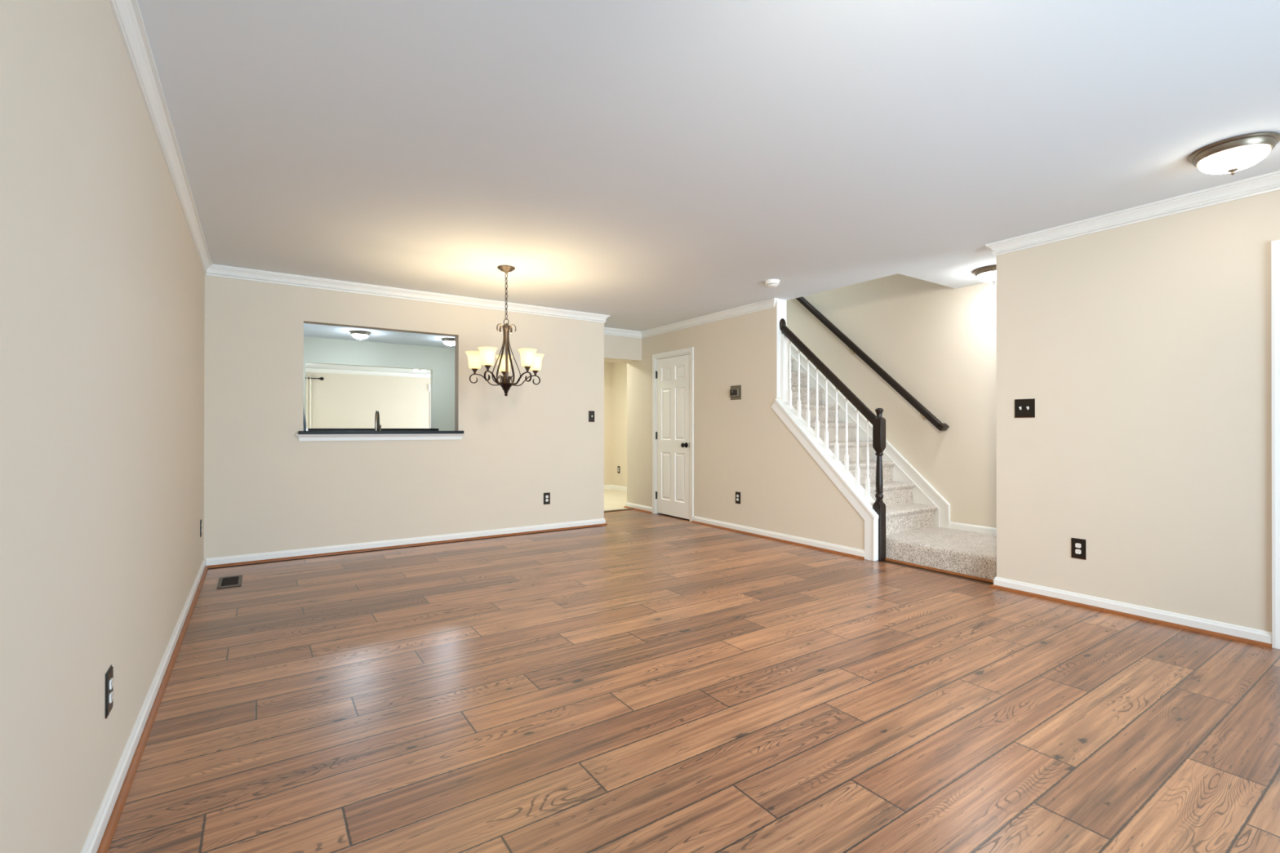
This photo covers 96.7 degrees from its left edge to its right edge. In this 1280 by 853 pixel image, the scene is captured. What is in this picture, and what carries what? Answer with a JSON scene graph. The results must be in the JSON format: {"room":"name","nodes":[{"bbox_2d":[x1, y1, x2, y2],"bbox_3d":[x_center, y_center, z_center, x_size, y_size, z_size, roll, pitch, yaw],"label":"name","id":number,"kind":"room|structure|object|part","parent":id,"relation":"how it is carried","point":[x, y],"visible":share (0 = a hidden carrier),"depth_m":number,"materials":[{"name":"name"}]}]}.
{"room":"empty living room","nodes":[
{"label":"empty living room","id":0,"kind":"room"},
{"bbox_2d":[0,0,204,852],"bbox_3d":[-3.792,-0.255,4.887,0.140,2.785,16.940,0,0,-34],"label":"wall","id":1,"kind":"structure","parent":0,"point":[102,276],"depth_m":1.42,"materials":[{"name":"beige paint"}]},
{"bbox_2d":[105,665,113,719],"bbox_3d":[-1.545,0.771,1.660,0.009,0.128,0.078,0,0,-34],"label":"wall outlet","id":2,"kind":"object","parent":1,"relation":"attached to","point":[109,673],"visible":1,"depth_m":1.65,"materials":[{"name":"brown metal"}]},
{"bbox_2d":[109,691,112,703],"bbox_3d":[-1.543,0.790,1.661,0.004,0.028,0.030,0,0,-34],"label":"socket","id":3,"kind":"object","parent":2,"relation":"attached to","point":[110,692],"depth_m":1.66,"materials":[{"name":"white plastic"}]},
{"bbox_2d":[109,677,112,689],"bbox_3d":[-1.543,0.751,1.661,0.004,0.028,0.030,0,0,-34],"label":"socket","id":4,"kind":"object","parent":2,"relation":"attached to","point":[110,678],"depth_m":1.66,"materials":[{"name":"white plastic"}]},
{"bbox_2d":[80,559,208,852],"bbox_3d":[-1.283,1.091,1.289,0.032,0.076,7.894,0,0,-34],"label":"baseboard","id":5,"kind":"structure","parent":1,"relation":"attached to","point":[101,833],"depth_m":1.96,"materials":[{"name":"white wood"}]},
{"bbox_2d":[200,519,202,537],"bbox_3d":[-3.320,0.769,4.310,0.009,0.128,0.078,0,0,-34],"label":"wall outlet","id":6,"kind":"object","parent":1,"relation":"attached to","point":[201,523],"visible":1,"depth_m":4.29,"materials":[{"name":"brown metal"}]},
{"bbox_3d":[-3.321,0.768,4.309,0.006,0.126,0.078,0,0,-34],"label":"plate","id":7,"kind":"part","parent":6,"relation":"part of","materials":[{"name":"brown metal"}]},
{"bbox_2d":[107,0,778,338],"bbox_3d":[0.469,-1.261,2.901,4.726,0.085,8.614,0,0,-34],"label":"trim","id":8,"kind":"structure","parent":1,"relation":"attached to","point":[127,15],"depth_m":4.58,"materials":[{"name":"white wood"}]},
{"bbox_2d":[305,372,431,428],"bbox_3d":[-5.870,-0.059,13.605,6.112,2.440,0.140,0,0,-34],"label":"wall","id":9,"kind":"structure","parent":0,"point":[340,401],"depth_m":13.24,"materials":[{"name":"beige paint"}]},
{"bbox_2d":[305,377,324,380],"bbox_3d":[-7.601,-1.060,12.285,1.378,0.071,0.122,0,0,-34],"label":"curtain rod","id":10,"kind":"object","parent":9,"relation":"attached to","point":[321,378],"visible":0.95,"depth_m":12.58,"materials":[{"name":"black metal"}]},
{"bbox_2d":[305,376,312,428],"bbox_3d":[-7.327,0.011,12.456,0.290,2.230,0.059,0,0,-34],"label":"curtain","id":11,"kind":"object","parent":10,"relation":"hanging from","point":[308,382],"visible":0.28,"depth_m":12.50,"materials":[{"name":"beige fabric"}]},
{"bbox_2d":[305,368,431,377],"bbox_3d":[-5.865,-1.237,13.497,5.950,0.085,0.050,0,0,-34],"label":"trim","id":12,"kind":"structure","parent":9,"relation":"attached to","point":[307,370],"depth_m":13.19,"materials":[{"name":"white wood"}]},
{"bbox_2d":[428,384,431,428],"bbox_3d":[-4.779,0.063,14.287,1.040,2.199,0.120,0,0,-34],"label":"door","id":13,"kind":"structure","parent":9,"relation":"in","point":[429,385],"depth_m":13.98,"materials":[{"name":"white wood"}]},
{"bbox_2d":[303,336,454,434],"bbox_3d":[-4.081,-0.072,8.773,3.707,2.440,0.120,0,0,-34],"label":"wall","id":14,"kind":"structure","parent":0,"point":[441,361],"depth_m":8.96,"materials":[{"name":"beige paint"}]},
{"bbox_2d":[306,428,438,431],"bbox_3d":[-4.043,0.050,8.678,1.780,0.042,0.480,0,0,-34],"label":"bar","id":15,"kind":"object","parent":14,"relation":"attached to","point":[308,429],"visible":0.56,"depth_m":8.42,"materials":[{"name":"black stone"}]},
{"bbox_2d":[204,275,604,560],"bbox_3d":[-1.994,-0.079,5.658,3.707,2.440,0.125,0,0,-34],"label":"wall","id":16,"kind":"structure","parent":0,"point":[266,489],"depth_m":5.30,"materials":[{"name":"beige paint"}]},
{"bbox_2d":[295,433,465,440],"bbox_3d":[-2.363,0.099,5.311,1.460,0.058,0.040,0,0,-34],"label":"trim","id":17,"kind":"structure","parent":16,"relation":"attached to","point":[418,436],"depth_m":5.27,"materials":[{"name":"white wood"}]},
{"bbox_2d":[297,431,463,434],"bbox_3d":[-2.404,0.055,5.377,1.416,0.028,0.225,0,0,-34],"label":"granite ledge","id":18,"kind":"object","parent":16,"relation":"on","point":[299,432],"visible":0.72,"depth_m":5.22,"materials":[{"name":"stone"}]},
{"bbox_2d":[205,518,607,568],"bbox_3d":[-2.166,1.104,5.952,3.724,0.076,0.874,0,0,-34],"label":"baseboard","id":19,"kind":"structure","parent":16,"relation":"attached to","point":[212,562],"depth_m":5.32,"materials":[{"name":"white wood"}]},
{"bbox_2d":[543,492,550,504],"bbox_3d":[-1.018,0.788,6.229,0.078,0.128,0.009,0,0,-34],"label":"wall outlet","id":20,"kind":"object","parent":16,"relation":"attached to","point":[546,495],"visible":1,"depth_m":6.23,"materials":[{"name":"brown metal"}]},
{"bbox_2d":[588,410,594,422],"bbox_3d":[-0.551,-0.116,6.538,0.078,0.128,0.019,0,0,-34],"label":"light switch","id":21,"kind":"object","parent":16,"relation":"attached to","point":[591,413],"visible":1,"depth_m":6.54,"materials":[{"name":"brown metal"}]},
{"bbox_2d":[208,513,993,585],"bbox_3d":[0.902,1.199,3.201,6.072,0.116,8.920,0,0,-34],"label":"trim","id":22,"kind":"structure","parent":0,"point":[883,561],"depth_m":4.80,"materials":[{"name":"brown wood"}]},
{"bbox_2d":[604,361,612,484],"bbox_3d":[-1.383,-0.065,10.111,2.265,2.440,0.140,0,0,-34],"label":"wall","id":23,"kind":"structure","parent":0,"point":[607,365],"depth_m":10.56,"materials":[{"name":"beige paint"}]},
{"bbox_2d":[604,488,626,511],"bbox_3d":[-3.530,1.212,9.980,6.252,0.120,8.762,0,0,-34],"label":"floor tiles","id":24,"kind":"structure","parent":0,"point":[614,499],"depth_m":9.04,"materials":[{"name":"beige tile"}]},
{"bbox_2d":[303,410,306,431],"bbox_3d":[-4.056,0.245,6.129,0.804,1.770,0.840,0,0,-34],"label":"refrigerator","id":25,"kind":"object","parent":24,"relation":"on","point":[304,420],"visible":0.11,"depth_m":6.30,"materials":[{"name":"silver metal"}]},
{"bbox_3d":[-2.331,0.639,5.903,3.400,0.805,0.655,0,0,-34],"label":"countertop","id":26,"kind":"structure","parent":24,"relation":"on","visible":0},
{"bbox_2d":[374,410,381,431],"bbox_3d":[-2.577,0.038,5.592,0.070,0.395,0.219,0,0,-22],"label":"kitchen faucet","id":27,"kind":"object","parent":26,"relation":"on","point":[377,427],"visible":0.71,"depth_m":5.54,"materials":[{"name":"silver metal"}]},
{"bbox_2d":[604,334,641,363],"bbox_3d":[-0.498,-1.096,7.663,1.007,0.390,0.376,0,0,-34],"label":"wall","id":28,"kind":"structure","parent":0,"point":[623,349],"depth_m":7.63,"materials":[{"name":"beige paint"}]},
{"bbox_2d":[107,509,1279,852],"bbox_3d":[0.282,1.137,3.158,4.754,0.001,8.302,0,0,-34],"label":"floor","id":29,"kind":"structure","parent":0,"point":[639,682],"depth_m":2.23,"materials":[{"name":"brown wood"}]},
{"bbox_2d":[216,574,242,588],"bbox_3d":[-2.992,1.132,4.158,0.142,0.006,0.340,0,0,-34],"label":"floor vent","id":30,"kind":"object","parent":29,"relation":"in","point":[235,580],"visible":1,"depth_m":4.15,"materials":[{"name":"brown metal"}]},
{"bbox_2d":[771,298,996,580],"bbox_3d":[2.049,-0.506,5.713,1.098,3.302,4.811,0,0,-34],"label":"staircase","id":31,"kind":"structure","parent":29,"relation":"on","point":[918,531],"depth_m":5.43,"materials":[{"name":"beige carpet"}]},
{"bbox_2d":[779,318,885,560],"bbox_3d":[1.763,0.022,5.330,0.092,2.243,1.124,0,0,-34],"label":"stair railing","id":32,"kind":"object","parent":31,"relation":"attached to","point":[878,422],"visible":1,"depth_m":5.19,"materials":[{"name":"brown wood"}]},
{"bbox_3d":[1.466,-0.592,5.788,0.078,0.691,0.034,0,0,-34],"label":"half post","id":33,"kind":"part","parent":32,"relation":"part of","materials":[{"name":"white wood"}]},
{"bbox_3d":[1.744,-0.526,5.356,0.058,1.037,1.032,0,0,-34],"label":"handrail","id":34,"kind":"part","parent":32,"relation":"part of","materials":[{"name":"brown wood"}]},
{"bbox_3d":[2.058,0.531,4.898,0.077,1.223,0.077,0,0,-34],"label":"newel post","id":35,"kind":"part","parent":32,"relation":"part of","materials":[{"name":"brown wood"}]},
{"bbox_3d":[2.027,-0.595,6.684,0.014,3.118,3.173,0,0,-34],"label":"skirt molding","id":36,"kind":"part","parent":31,"relation":"part of","materials":[{"name":"white wood"}]},
{"bbox_2d":[137,0,1279,374],"bbox_3d":[-1.194,-1.467,6.630,6.112,0.345,16.940,0,0,-34],"label":"ceiling","id":37,"kind":"structure","parent":0,"point":[644,165],"depth_m":2.53,"materials":[{"name":"white paint"}]},
{"bbox_2d":[349,330,370,340],"bbox_3d":[-3.836,-1.236,7.808,0.264,0.116,0.264,0,0,-34],"label":"ceiling light","id":38,"kind":"object","parent":37,"relation":"attached to","point":[360,335],"visible":1,"depth_m":7.73,"materials":[{"name":"white glass"}]},
{"bbox_3d":[-3.836,-1.228,7.808,0.206,0.054,0.206,0,0,-34],"label":"lamp shade","id":39,"kind":"part","parent":38,"relation":"part of","materials":[{"name":"white glass"}]},
{"bbox_2d":[441,337,454,346],"bbox_3d":[-2.802,-1.233,8.429,0.264,0.116,0.264,0,0,-34],"label":"ceiling light","id":40,"kind":"object","parent":37,"relation":"attached to","point":[448,341],"visible":0.78,"depth_m":8.34,"materials":[{"name":"white glass"}]},
{"bbox_3d":[-2.802,-1.224,8.429,0.206,0.054,0.206,0,0,-34],"label":"lamp shade","id":41,"kind":"part","parent":40,"relation":"part of","materials":[{"name":"white glass"}]},
{"bbox_2d":[465,265,544,395],"bbox_3d":[-1.119,-0.774,4.658,0.616,1.052,0.640,0,0,1],"label":"chandelier","id":42,"kind":"object","parent":37,"relation":"hanging from","point":[531,360],"visible":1,"depth_m":4.62,"materials":[{"name":"brown metal"}]},
{"bbox_3d":[-1.352,-0.540,4.662,0.150,0.135,0.150,0,0,-34],"label":"lamp shade","id":43,"kind":"part","parent":42,"relation":"part of","materials":[{"name":"beige glass"}]},
{"bbox_3d":[-1.268,-0.384,4.660,0.258,0.100,0.018,0,0,1],"label":"arm","id":44,"kind":"part","parent":42,"relation":"part of","materials":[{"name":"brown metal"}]},
{"bbox_3d":[-1.179,-0.541,4.413,0.150,0.135,0.150,0,0,-34],"label":"lamp shade","id":45,"kind":"part","parent":42,"relation":"part of","materials":[{"name":"beige glass"}]},
{"bbox_3d":[-1.151,-0.384,4.492,0.018,0.100,0.258,0,0,19],"label":"arm","id":46,"kind":"part","parent":42,"relation":"part of","materials":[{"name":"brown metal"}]},
{"bbox_3d":[-1.169,-0.539,4.904,0.150,0.135,0.150,0,0,-34],"label":"lamp shade","id":47,"kind":"part","parent":42,"relation":"part of","materials":[{"name":"beige glass"}]},
{"bbox_3d":[-1.094,-1.065,4.658,0.018,0.386,0.018,0,0,-17],"label":"chain","id":48,"kind":"part","parent":42,"relation":"part of","materials":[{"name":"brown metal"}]},
{"bbox_3d":[-0.956,-0.383,4.551,0.258,0.100,0.018,0,0,37],"label":"arm","id":49,"kind":"part","parent":42,"relation":"part of","materials":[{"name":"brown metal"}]},
{"bbox_3d":[-0.952,-0.383,4.755,0.258,0.100,0.018,0,0,-35],"label":"arm","id":50,"kind":"part","parent":42,"relation":"part of","materials":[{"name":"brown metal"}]},
{"bbox_3d":[-0.889,-0.540,4.501,0.150,0.135,0.150,0,0,-34],"label":"lamp shade","id":51,"kind":"part","parent":42,"relation":"part of","materials":[{"name":"beige glass"}]},
{"bbox_3d":[-0.882,-0.539,4.804,0.150,0.135,0.150,0,0,-34],"label":"lamp shade","id":52,"kind":"part","parent":42,"relation":"part of","materials":[{"name":"beige glass"}]},
{"bbox_2d":[764,279,779,287],"bbox_3d":[1.177,-1.271,5.076,0.132,0.050,0.132,0,0,-34],"label":"smoke detector","id":53,"kind":"object","parent":37,"relation":"attached to","point":[771,282],"visible":1,"depth_m":5.04,"materials":[{"name":"white plastic"}]},
{"bbox_2d":[973,264,996,284],"bbox_3d":[2.919,-1.233,4.696,0.304,0.124,0.304,0,0,-34],"label":"ceiling light","id":54,"kind":"object","parent":37,"relation":"attached to","point":[987,273],"visible":0.68,"depth_m":4.64,"materials":[{"name":"white glass"}]},
{"bbox_3d":[2.919,-1.225,4.696,0.238,0.062,0.238,0,0,-34],"label":"lamp shade","id":55,"kind":"part","parent":54,"relation":"part of","materials":[{"name":"white glass"}]},
{"bbox_2d":[1187,131,1279,174],"bbox_3d":[2.774,-1.239,2.665,0.304,0.124,0.304,0,0,-34],"label":"ceiling light","id":56,"kind":"object","parent":37,"relation":"attached to","point":[1231,155],"visible":1,"depth_m":2.60,"materials":[{"name":"white glass"}]},
{"bbox_3d":[2.774,-1.231,2.665,0.238,0.062,0.238,0,0,-34],"label":"lamp shade","id":57,"kind":"part","parent":56,"relation":"part of","materials":[{"name":"white glass"}]},
{"bbox_2d":[612,273,996,528],"bbox_3d":[1.761,-1.400,7.297,0.180,5.100,8.040,0,0,-34],"label":"wall","id":58,"kind":"structure","parent":0,"point":[936,341],"depth_m":5.59,"materials":[{"name":"beige paint"}]},
{"bbox_2d":[795,296,949,431],"bbox_3d":[2.112,-1.223,6.513,0.108,2.534,2.774,0,0,-34],"label":"wall handrail","id":59,"kind":"object","parent":58,"relation":"attached to","point":[926,415],"visible":0.69,"depth_m":5.91,"materials":[{"name":"brown wood"}]},
{"bbox_2d":[949,521,996,535],"bbox_3d":[3.379,0.928,4.697,0.013,0.062,1.628,0,0,-34],"label":"baseboard","id":60,"kind":"structure","parent":58,"relation":"attached to","point":[980,529],"depth_m":5.19,"materials":[{"name":"white wood"}]},
{"bbox_2d":[626,189,1279,632],"bbox_3d":[2.414,-0.078,4.343,0.140,2.440,9.130,0,0,-34],"label":"wall","id":61,"kind":"structure","parent":0,"point":[1143,350],"depth_m":3.51,"materials":[{"name":"beige paint"}]},
{"bbox_2d":[604,508,634,512],"bbox_3d":[-0.453,1.143,7.677,1.107,0.012,0.085,0,0,-34],"label":"trim","id":62,"kind":"structure","parent":61,"relation":"attached to","point":[624,509],"depth_m":7.77,"materials":[{"name":"brown wood"}]},
{"bbox_2d":[604,484,652,513],"bbox_3d":[-0.594,1.114,8.801,2.125,0.076,2.910,0,0,-34],"label":"baseboard","id":63,"kind":"structure","parent":61,"relation":"attached to","point":[628,505],"depth_m":7.98,"materials":[{"name":"white wood"}]},
{"bbox_3d":[0.023,1.141,7.868,0.162,0.019,0.672,0,0,-34],"label":"shoe molding","id":64,"kind":"part","parent":63,"relation":"part of","materials":[{"name":"brown wood"}]},
{"bbox_2d":[652,346,693,521],"bbox_3d":[0.440,0.097,7.227,0.209,2.102,0.846,0,0,-34],"label":"door","id":65,"kind":"structure","parent":61,"relation":"in","point":[673,376],"depth_m":7.19,"materials":[{"name":"white wood"}]},
{"bbox_3d":[0.539,0.228,6.956,0.073,0.064,0.064,0,0,-34],"label":"knob","id":66,"kind":"part","parent":65,"relation":"part of","materials":[{"name":"black metal"}]},
{"bbox_2d":[729,385,741,399],"bbox_3d":[1.037,-0.371,6.238,0.040,0.156,0.166,0,0,-34],"label":"thermostat","id":67,"kind":"object","parent":61,"relation":"attached to","point":[735,390],"visible":1,"depth_m":6.22,"materials":[{"name":"grey plastic"}]},
{"bbox_2d":[735,491,740,503],"bbox_3d":[1.067,0.778,6.216,0.009,0.128,0.078,0,0,-34],"label":"wall outlet","id":68,"kind":"object","parent":61,"relation":"attached to","point":[737,494],"visible":1,"depth_m":6.21,"materials":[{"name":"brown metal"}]},
{"bbox_2d":[691,515,864,559],"bbox_3d":[1.282,1.108,5.872,0.032,0.076,2.335,0,0,-34],"label":"baseboard","id":69,"kind":"structure","parent":61,"relation":"attached to","point":[808,543],"depth_m":5.64,"materials":[{"name":"white wood"}]},
{"bbox_2d":[884,558,993,582],"bbox_3d":[2.360,1.134,4.497,0.016,0.017,0.919,0,0,-34],"label":"trim","id":70,"kind":"structure","parent":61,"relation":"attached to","point":[886,559],"depth_m":4.47,"materials":[{"name":"brown wood"}]},
{"bbox_2d":[1014,398,1035,417],"bbox_3d":[2.623,-0.124,3.889,0.019,0.128,0.124,0,0,-34],"label":"light switch","id":71,"kind":"object","parent":61,"relation":"attached to","point":[1024,408],"visible":1,"depth_m":3.89,"materials":[{"name":"brown metal"}]},
{"bbox_2d":[1071,537,1085,559],"bbox_3d":[2.796,0.779,3.634,0.009,0.128,0.078,0,0,-34],"label":"wall outlet","id":72,"kind":"object","parent":61,"relation":"attached to","point":[1077,545],"visible":1,"depth_m":3.63,"materials":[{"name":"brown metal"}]},
{"bbox_2d":[1075,549,1080,554],"bbox_3d":[2.795,0.798,3.632,0.004,0.028,0.030,0,0,-34],"label":"socket","id":73,"kind":"object","parent":72,"relation":"attached to","point":[1077,551],"depth_m":3.63,"materials":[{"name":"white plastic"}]},
{"bbox_2d":[1075,542,1080,547],"bbox_3d":[2.795,0.759,3.633,0.004,0.028,0.030,0,0,-34],"label":"socket","id":74,"kind":"object","parent":72,"relation":"attached to","point":[1077,544],"depth_m":3.63,"materials":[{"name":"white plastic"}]},
{"bbox_2d":[989,576,1271,648],"bbox_3d":[2.922,1.103,3.526,0.148,0.076,1.356,0,0,-34],"label":"baseboard","id":75,"kind":"structure","parent":61,"relation":"attached to","point":[1216,628],"depth_m":3.36,"materials":[{"name":"white wood"}]},
{"bbox_2d":[985,170,1279,256],"bbox_3d":[1.770,-1.265,1.092,4.754,0.085,4.160,0,0,-34],"label":"trim","id":76,"kind":"structure","parent":61,"relation":"attached to","point":[1268,182],"depth_m":3.34,"materials":[{"name":"white wood"}]},
{"bbox_2d":[1271,240,1279,648],"bbox_3d":[3.568,0.090,2.580,0.183,2.094,0.939,0,0,-34],"label":"door frame","id":77,"kind":"structure","parent":61,"relation":"in","point":[1275,245],"depth_m":2.92,"materials":[{"name":"white wood"}]}
]}

